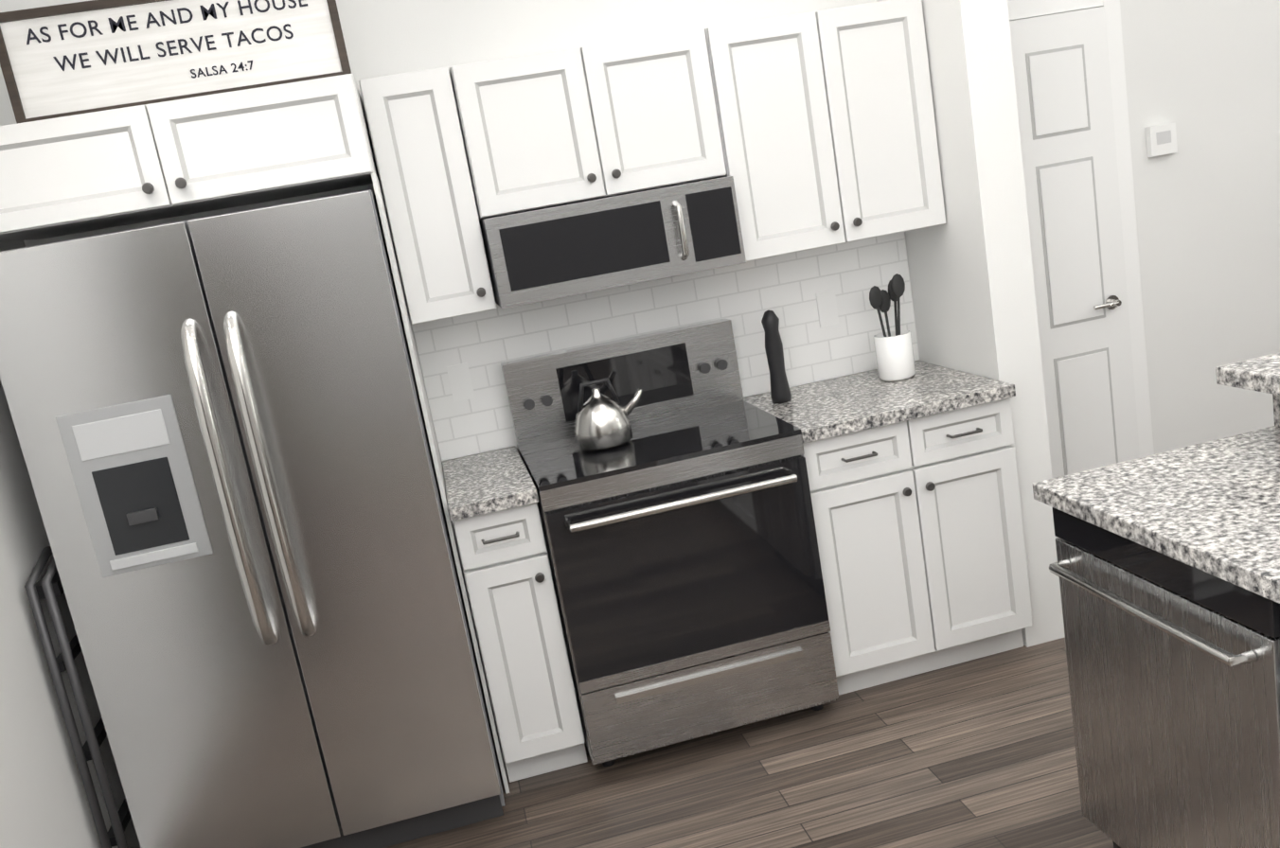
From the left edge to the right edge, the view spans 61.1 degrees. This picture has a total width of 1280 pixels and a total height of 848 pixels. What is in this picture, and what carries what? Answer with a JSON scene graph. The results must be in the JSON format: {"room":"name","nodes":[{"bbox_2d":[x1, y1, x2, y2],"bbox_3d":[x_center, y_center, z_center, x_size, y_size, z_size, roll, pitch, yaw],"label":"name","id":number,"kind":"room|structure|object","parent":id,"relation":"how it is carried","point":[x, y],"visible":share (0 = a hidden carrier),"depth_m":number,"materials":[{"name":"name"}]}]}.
{"room":"kitchen","nodes":[
{"label":"kitchen","id":0,"kind":"room"},
{"bbox_2d":[0,240,140,847],"bbox_3d":[-0.930,0.709,-0.923,0.150,2.660,9.120,-12,12,-10],"label":"wall","id":1,"kind":"structure","parent":0,"point":[44,802],"depth_m":2.71,"materials":[{"name":"paint"}]},
{"bbox_2d":[0,0,920,468],"bbox_3d":[-0.491,-0.739,3.584,2.810,3.449,0.120,-12,12,-10],"label":"wall","id":2,"kind":"structure","parent":0,"point":[382,38],"depth_m":3.43,"materials":[{"name":"paint"}]},
{"bbox_2d":[0,73,509,794],"bbox_3d":[-1.118,0.156,3.206,1.028,2.090,0.645,-12,12,-10],"label":"upper cabinet","id":3,"kind":"object","parent":2,"relation":"attached to","point":[87,172],"visible":0.98,"depth_m":2.77,"materials":[{"name":"white wood"}]},
{"bbox_2d":[0,0,351,124],"bbox_3d":[-1.211,-0.982,2.837,0.850,0.282,0.022,-12,12,-10],"label":"sign","id":4,"kind":"object","parent":3,"relation":"on","point":[71,59],"visible":1,"depth_m":2.83,"materials":[{"name":"grey wood"}]},
{"bbox_2d":[358,66,497,324],"bbox_3d":[-0.646,-0.688,3.321,0.258,0.710,0.330,-12,12,-10],"label":"upper cabinet","id":5,"kind":"object","parent":2,"relation":"attached to","point":[416,120],"depth_m":3.17,"materials":[{"name":"white wood"}]},
{"bbox_2d":[453,27,733,217],"bbox_3d":[-0.171,-0.925,3.380,0.765,0.438,0.330,-12,12,-10],"label":"upper cabinet","id":6,"kind":"object","parent":2,"relation":"attached to","point":[594,121],"depth_m":3.23,"materials":[{"name":"white wood"}]},
{"bbox_2d":[479,176,746,308],"bbox_3d":[-0.099,-0.572,3.395,0.755,0.262,0.449,-12,12,-10],"label":"microwave","id":7,"kind":"object","parent":6,"relation":"attached to","point":[561,251],"visible":0.94,"depth_m":3.22,"materials":[{"name":"grey"}]},
{"bbox_2d":[412,231,919,461],"bbox_3d":[0.131,-0.289,3.730,1.735,0.486,0.004,-12,12,-10],"label":"tile backsplash","id":8,"kind":"structure","parent":2,"relation":"attached to","point":[746,295],"depth_m":3.72,"materials":[{"name":"white tile"}]},
{"bbox_2d":[446,362,474,402],"bbox_3d":[-0.594,-0.138,3.597,0.070,0.120,0.006,-12,12,-10],"label":"outlet","id":9,"kind":"object","parent":8,"relation":"attached to","point":[460,382],"depth_m":3.59,"materials":[{"name":"white plastic"}]},
{"bbox_2d":[815,290,838,327],"bbox_3d":[0.659,-0.405,3.816,0.070,0.120,0.006,-12,12,-10],"label":"outlet","id":10,"kind":"object","parent":8,"relation":"attached to","point":[826,305],"depth_m":3.81,"materials":[{"name":"white plastic"}]},
{"bbox_2d":[711,0,945,261],"bbox_3d":[0.562,-0.945,3.533,0.699,0.710,0.330,-12,12,-10],"label":"upper cabinet","id":11,"kind":"object","parent":2,"relation":"attached to","point":[809,131],"depth_m":3.38,"materials":[{"name":"white wood"}]},
{"bbox_2d":[384,637,1113,847],"bbox_3d":[2.367,1.228,0.637,6.920,0.100,10.600,-12,12,-10],"label":"floor","id":12,"kind":"structure","parent":0,"point":[979,753],"depth_m":3.05,"materials":[{"name":"brown wood"}]},
{"bbox_2d":[24,546,130,847],"bbox_3d":[-1.457,0.816,2.968,0.062,1.032,0.424,-12,12,-10],"label":"step ladder","id":13,"kind":"object","parent":12,"relation":"on","point":[47,586],"visible":0.52,"depth_m":2.77,"materials":[{"name":"grey metal"}]},
{"bbox_2d":[0,189,505,847],"bbox_3d":[-1.046,0.318,3.117,0.950,1.790,0.852,-12,12,-10],"label":"fridge","id":14,"kind":"object","parent":12,"relation":"on","point":[222,430],"visible":1,"depth_m":2.78,"materials":[{"name":"grey metal"}]},
{"bbox_2d":[444,481,587,782],"bbox_3d":[-0.399,0.610,3.454,0.246,0.870,0.614,-12,12,-10],"label":"base cabinet","id":15,"kind":"object","parent":12,"relation":"on","point":[505,560],"depth_m":3.16,"materials":[{"name":"white wood"}]},
{"bbox_2d":[442,446,538,523],"bbox_3d":[-0.473,0.173,3.345,0.250,0.038,0.644,-12,12,-10],"label":"countertop","id":16,"kind":"structure","parent":15,"relation":"on","point":[484,484],"depth_m":3.20,"materials":[{"name":"grey stone"}]},
{"bbox_2d":[500,318,839,766],"bbox_3d":[0.090,0.357,3.435,0.782,1.200,0.717,-12,12,-10],"label":"range","id":17,"kind":"object","parent":12,"relation":"on","point":[679,529],"visible":1,"depth_m":3.20,"materials":[{"name":"silver metal"}]},
{"bbox_2d":[574,377,642,451],"bbox_3d":[-0.097,-0.041,3.386,0.237,0.206,0.180,-12,12,-10],"label":"kettle","id":18,"kind":"object","parent":17,"relation":"on","point":[602,422],"visible":1,"depth_m":3.33,"materials":[{"name":"silver metal"}]},
{"bbox_2d":[801,398,1032,695],"bbox_3d":[0.820,0.351,3.667,0.688,0.870,0.614,-12,12,-10],"label":"base cabinet","id":19,"kind":"object","parent":12,"relation":"on","point":[914,488],"depth_m":3.37,"materials":[{"name":"white wood"}]},
{"bbox_2d":[743,360,1015,444],"bbox_3d":[0.746,-0.086,3.558,0.692,0.038,0.644,-12,12,-10],"label":"countertop","id":20,"kind":"structure","parent":19,"relation":"on","point":[843,406],"depth_m":3.39,"materials":[{"name":"grey stone"}]},
{"bbox_2d":[761,309,791,403],"bbox_3d":[0.449,-0.227,3.604,0.068,0.310,0.066,-12,12,-10],"label":"pepper mill","id":21,"kind":"object","parent":20,"relation":"on","point":[780,391],"visible":1,"depth_m":3.58,"materials":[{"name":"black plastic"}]},
{"bbox_2d":[869,273,915,381],"bbox_3d":[0.848,-0.327,3.650,0.130,0.350,0.122,-12,12,-10],"label":"utensil crock","id":22,"kind":"object","parent":20,"relation":"on","point":[895,356],"visible":1,"depth_m":3.63,"materials":[{"name":"white ceramic"}]},
{"bbox_2d":[1032,474,1279,847],"bbox_3d":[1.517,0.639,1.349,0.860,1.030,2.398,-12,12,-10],"label":"dishwasher","id":23,"kind":"object","parent":12,"relation":"on","point":[1165,568],"depth_m":2.06,"materials":[{"name":"silver metal"}]},
{"bbox_2d":[1072,353,1279,550],"bbox_3d":[1.522,0.133,1.110,1.060,0.041,2.730,-12,12,-10],"label":"island countertop","id":24,"kind":"structure","parent":23,"relation":"on","point":[1233,483],"depth_m":2.25,"materials":[{"name":"grey stone"}]},
{"bbox_2d":[876,0,1064,647],"bbox_3d":[0.852,-1.130,4.205,0.150,3.492,2.000,-12,12,-10],"label":"wall","id":25,"kind":"structure","parent":0,"point":[971,275],"depth_m":3.39,"materials":[{"name":"paint"}]},
{"bbox_2d":[1007,0,1279,454],"bbox_3d":[2.878,-1.006,4.367,3.760,2.500,0.140,-12,12,-10],"label":"wall","id":26,"kind":"structure","parent":0,"point":[1204,75],"depth_m":4.17,"materials":[{"name":"paint"}]},
{"bbox_2d":[1007,0,1154,478],"bbox_3d":[1.498,-0.488,4.047,0.860,2.100,0.078,-12,12,-10],"label":"hall door","id":27,"kind":"structure","parent":26,"relation":"in","point":[1071,91],"depth_m":4.04,"materials":[{"name":"white wood"}]},
{"bbox_2d":[1145,122,1177,157],"bbox_3d":[1.957,-1.066,4.071,0.110,0.110,0.028,-12,12,-10],"label":"thermostat","id":28,"kind":"object","parent":26,"relation":"attached to","point":[1161,139],"visible":1,"depth_m":4.06,"materials":[{"name":"white plastic"}]}
]}

